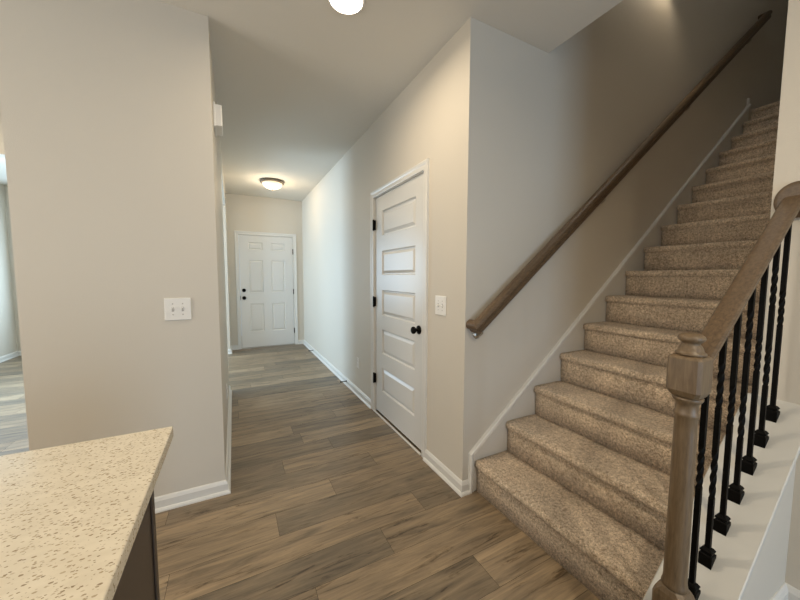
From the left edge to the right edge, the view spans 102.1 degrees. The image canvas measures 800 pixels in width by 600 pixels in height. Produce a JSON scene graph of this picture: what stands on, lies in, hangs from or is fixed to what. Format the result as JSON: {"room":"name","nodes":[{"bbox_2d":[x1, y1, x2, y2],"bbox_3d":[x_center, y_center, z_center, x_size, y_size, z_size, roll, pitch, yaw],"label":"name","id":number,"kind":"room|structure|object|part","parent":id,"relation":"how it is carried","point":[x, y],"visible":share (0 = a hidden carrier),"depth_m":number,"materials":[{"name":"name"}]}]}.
{"room":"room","nodes":[
{"label":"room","id":0,"kind":"room"},
{"bbox_2d":[0,184,16,356],"bbox_3d":[-3.834,-0.091,0.344,0.120,2.740,10.930,-2,5,-27],"label":"wall","id":1,"kind":"structure","parent":0,"point":[8,342],"depth_m":5.09,"materials":[{"name":"beige paint"}]},
{"bbox_2d":[4,185,20,350],"bbox_3d":[-4.756,-0.469,5.521,3.230,2.740,1.095,-2,5,-27],"label":"wall","id":2,"kind":"structure","parent":0,"point":[5,186],"depth_m":5.22,"materials":[{"name":"beige paint"}]},
{"bbox_2d":[0,102,224,204],"bbox_3d":[-3.761,-1.492,3.647,3.110,0.422,2.175,-2,5,-27],"label":"wall opening header","id":3,"kind":"structure","parent":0,"point":[2,151],"depth_m":2.68,"materials":[{"name":"beige paint"}]},
{"bbox_2d":[0,0,228,496],"bbox_3d":[-1.866,-0.243,2.541,0.823,2.740,1.924,-2,5,-27],"label":"wall","id":4,"kind":"structure","parent":0,"point":[112,149],"depth_m":1.66,"materials":[{"name":"beige paint"}]},
{"bbox_2d":[0,351,231,513],"bbox_3d":[-2.391,1.187,1.183,3.137,0.079,10.930,-2,5,-27],"label":"baseboard","id":5,"kind":"structure","parent":4,"relation":"attached to","point":[174,500],"depth_m":1.92,"materials":[{"name":"white paint"}]},
{"bbox_2d":[164,298,191,320],"bbox_3d":[-1.234,0.051,1.794,0.124,0.124,0.019,-2,5,-27],"label":"light switch","id":6,"kind":"object","parent":4,"relation":"attached to","point":[174,308],"visible":1,"depth_m":1.80,"materials":[{"name":"white plastic"}]},
{"bbox_2d":[213,101,222,136],"bbox_3d":[-1.198,-1.182,2.131,0.047,0.149,0.186,-2,5,-27],"label":"door chime","id":7,"kind":"object","parent":4,"relation":"attached to","point":[217,109],"visible":1,"depth_m":2.06,"materials":[{"name":"white plastic"}]},
{"bbox_3d":[-1.214,-1.182,2.122,0.010,0.149,0.186,-2,5,-27],"label":"plate","id":8,"kind":"part","parent":7,"relation":"part of","materials":[{"name":"white plastic"}]},
{"bbox_2d":[223,202,230,348],"bbox_3d":[-3.001,-0.462,5.508,0.120,2.740,0.295,-2,5,-27],"label":"wall","id":9,"kind":"structure","parent":0,"point":[224,206],"depth_m":5.41,"materials":[{"name":"beige paint"}]},
{"bbox_2d":[225,193,303,345],"bbox_3d":[-2.473,-0.497,6.011,1.521,2.740,0.120,-2,5,-27],"label":"wall","id":10,"kind":"structure","parent":0,"point":[243,212],"depth_m":5.84,"materials":[{"name":"beige paint"}]},
{"bbox_2d":[234,230,297,348],"bbox_3d":[-2.458,-0.181,6.005,1.046,2.112,0.175,-2,5,-27],"label":"door","id":11,"kind":"structure","parent":10,"relation":"in","point":[267,287],"depth_m":5.97,"materials":[{"name":"white paint"}]},
{"bbox_2d":[231,340,303,349],"bbox_3d":[-2.444,0.835,6.042,1.281,0.079,0.027,-2,5,-27],"label":"baseboard","id":12,"kind":"structure","parent":10,"relation":"attached to","point":[234,347],"depth_m":5.80,"materials":[{"name":"white paint"}]},
{"bbox_2d":[0,344,599,599],"bbox_3d":[-1.565,1.256,1.653,5.250,0.120,11.536,-2,5,-27],"label":"floor","id":13,"kind":"structure","parent":0,"point":[326,500],"depth_m":1.76,"materials":[{"name":"brown wood"}]},
{"bbox_2d":[113,490,159,599],"bbox_3d":[-0.570,0.894,-0.255,0.901,0.884,2.052,-2,5,-27],"label":"kitchen island","id":14,"kind":"object","parent":13,"relation":"on","point":[139,580],"visible":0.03,"depth_m":0.75,"materials":[{"name":"brown wood"}]},
{"bbox_2d":[0,426,172,599],"bbox_3d":[-0.566,0.439,-0.299,0.994,0.030,2.130,-2,5,-27],"label":"island countertop","id":15,"kind":"structure","parent":14,"relation":"on","point":[71,515],"depth_m":0.56,"materials":[{"name":"stone"}]},
{"bbox_2d":[475,101,779,599],"bbox_3d":[2.396,-0.410,2.309,3.850,3.134,0.996,-2,5,-27],"label":"carpeted staircase","id":16,"kind":"structure","parent":13,"relation":"on","point":[585,476],"depth_m":1.89,"materials":[{"name":"carpet"}]},
{"bbox_2d":[0,0,622,200],"bbox_3d":[-1.599,-1.563,1.388,5.138,0.060,11.170,-2,5,-27],"label":"ceiling","id":17,"kind":"structure","parent":0,"point":[298,83],"depth_m":2.14,"materials":[{"name":"white paint"}]},
{"bbox_2d":[260,178,283,190],"bbox_3d":[-1.916,-1.712,4.850,0.344,0.144,0.344,-2,5,-27],"label":"flush light","id":18,"kind":"object","parent":17,"relation":"attached to","point":[269,183],"visible":1,"depth_m":4.75,"materials":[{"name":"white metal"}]},
{"bbox_2d":[328,0,364,14],"bbox_3d":[-0.277,-1.544,1.665,0.192,0.009,0.192,-2,5,-27],"label":"recessed light","id":19,"kind":"object","parent":17,"relation":"in","point":[345,7],"visible":1,"depth_m":1.70,"materials":[{"name":"white plastic"}]},
{"bbox_2d":[302,17,486,480],"bbox_3d":[-0.693,-0.351,4.088,0.120,2.740,4.938,-2,5,-27],"label":"wall","id":20,"kind":"structure","parent":0,"point":[439,117],"depth_m":2.17,"materials":[{"name":"beige paint"}]},
{"bbox_2d":[303,340,469,496],"bbox_3d":[-0.738,0.978,4.149,0.069,0.079,4.965,-2,5,-27],"label":"baseboard","id":21,"kind":"structure","parent":20,"relation":"attached to","point":[460,487],"depth_m":2.25,"materials":[{"name":"white paint"}]},
{"bbox_2d":[370,158,428,457],"bbox_3d":[-0.013,0.064,2.726,0.169,2.112,1.026,-2,5,-27],"label":"door","id":22,"kind":"structure","parent":20,"relation":"in","point":[399,216],"depth_m":2.62,"materials":[{"name":"white paint"}]},
{"bbox_3d":[0.113,0.222,2.376,0.064,0.066,0.066,-2,5,-27],"label":"knob","id":23,"kind":"part","parent":22,"relation":"part of","materials":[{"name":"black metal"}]},
{"bbox_2d":[435,295,445,315],"bbox_3d":[0.259,0.036,2.107,0.019,0.126,0.120,-2,5,-27],"label":"light switch","id":24,"kind":"object","parent":20,"relation":"attached to","point":[440,301],"visible":1,"depth_m":2.10,"materials":[{"name":"white plastic"}]},
{"bbox_2d":[479,0,788,438],"bbox_3d":[2.770,-1.684,3.059,5.179,5.570,0.120,-2,5,-27],"label":"wall","id":25,"kind":"structure","parent":0,"point":[560,122],"depth_m":2.32,"materials":[{"name":"beige paint"}]},
{"bbox_2d":[468,98,750,493],"bbox_3d":[2.076,-0.479,2.708,3.708,3.213,0.027,-2,5,-27],"label":"skirt board","id":26,"kind":"object","parent":25,"relation":"attached to","point":[494,440],"visible":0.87,"depth_m":2.40,"materials":[{"name":"white paint"}]},
{"bbox_2d":[466,10,772,338],"bbox_3d":[2.138,-1.389,2.636,3.884,3.145,0.090,-2,5,-27],"label":"wall handrail","id":27,"kind":"object","parent":25,"relation":"attached to","point":[477,326],"visible":1,"depth_m":2.26,"materials":[{"name":"brown wood"}]},
{"bbox_2d":[751,105,779,119],"bbox_3d":[4.635,-1.986,3.351,1.338,0.120,1.028,-2,5,-27],"label":"floor","id":28,"kind":"structure","parent":0,"point":[756,115],"depth_m":3.47,"materials":[{"name":"carpet"}]},
{"bbox_2d":[741,463,795,599],"bbox_3d":[1.081,0.826,1.080,0.798,0.839,0.118,-2,5,-27],"label":"wall","id":29,"kind":"structure","parent":0,"point":[768,574],"depth_m":1.15,"materials":[{"name":"beige paint"}]},
{"bbox_2d":[643,393,799,599],"bbox_3d":[1.071,0.721,1.063,0.823,0.660,0.177,-2,5,-27],"label":"board","id":30,"kind":"object","parent":29,"relation":"attached to","point":[737,552],"visible":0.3,"depth_m":1.05,"materials":[{"name":"grey paint"}]},
{"bbox_2d":[652,332,713,599],"bbox_3d":[0.779,0.549,0.898,0.076,0.925,0.076,-2,5,-27],"label":"newel post","id":31,"kind":"object","parent":30,"relation":"on","point":[689,375],"visible":1,"depth_m":0.87,"materials":[{"name":"brown wood"}]},
{"bbox_3d":[0.780,0.118,0.866,0.067,0.060,0.067,-2,5,-27],"label":"knob","id":32,"kind":"part","parent":31,"relation":"part of","materials":[{"name":"brown wood"}]},
{"bbox_2d":[701,181,799,359],"bbox_3d":[1.129,-0.095,1.029,0.703,0.650,0.118,-2,5,-27],"label":"stair rail","id":33,"kind":"object","parent":31,"relation":"attached to","point":[786,203],"visible":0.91,"depth_m":1.03,"materials":[{"name":"brown wood"}]},
{"bbox_2d":[688,394,709,599],"bbox_3d":[0.877,0.540,0.948,0.032,0.727,0.032,-2,5,-27],"label":"baluster","id":34,"kind":"object","parent":30,"relation":"on","point":[693,586],"visible":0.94,"depth_m":0.95,"materials":[{"name":"black metal"}]},
{"bbox_2d":[698,338,727,569],"bbox_3d":[0.961,0.464,0.985,0.032,0.727,0.032,-2,5,-27],"label":"baluster","id":35,"kind":"object","parent":30,"relation":"on","point":[706,555],"visible":0.97,"depth_m":0.98,"materials":[{"name":"black metal"}]},
{"bbox_2d":[713,311,742,535],"bbox_3d":[1.044,0.388,1.022,0.032,0.727,0.032,-2,5,-27],"label":"baluster","id":36,"kind":"object","parent":30,"relation":"on","point":[722,523],"visible":0.98,"depth_m":1.02,"materials":[{"name":"black metal"}]},
{"bbox_2d":[728,286,756,504],"bbox_3d":[1.128,0.312,1.060,0.032,0.727,0.032,-2,5,-27],"label":"baluster","id":37,"kind":"object","parent":30,"relation":"on","point":[736,493],"visible":0.98,"depth_m":1.06,"materials":[{"name":"black metal"}]},
{"bbox_2d":[741,265,768,475],"bbox_3d":[1.212,0.236,1.097,0.032,0.727,0.032,-2,5,-27],"label":"baluster","id":38,"kind":"object","parent":30,"relation":"on","point":[749,464],"visible":0.97,"depth_m":1.10,"materials":[{"name":"black metal"}]},
{"bbox_2d":[754,244,780,447],"bbox_3d":[1.295,0.160,1.135,0.032,0.727,0.032,-2,5,-27],"label":"baluster","id":39,"kind":"object","parent":30,"relation":"on","point":[761,438],"visible":0.98,"depth_m":1.14,"materials":[{"name":"black metal"}]},
{"bbox_2d":[766,225,791,422],"bbox_3d":[1.379,0.084,1.173,0.032,0.727,0.032,-2,5,-27],"label":"baluster","id":40,"kind":"object","parent":30,"relation":"on","point":[772,413],"visible":0.95,"depth_m":1.17,"materials":[{"name":"black metal"}]},
{"bbox_2d":[758,0,799,589],"bbox_3d":[4.378,-1.493,0.495,4.672,5.570,3.868,-2,5,-27],"label":"wall","id":41,"kind":"structure","parent":0,"point":[787,157],"depth_m":1.19,"materials":[{"name":"beige paint"}]},
{"bbox_2d":[770,582,799,599],"bbox_3d":[1.964,1.289,-0.611,0.798,0.165,3.750,-2,5,-27],"label":"baseboard","id":42,"kind":"structure","parent":41,"relation":"attached to","point":[786,591],"depth_m":1.20,"materials":[{"name":"white paint"}]}
]}

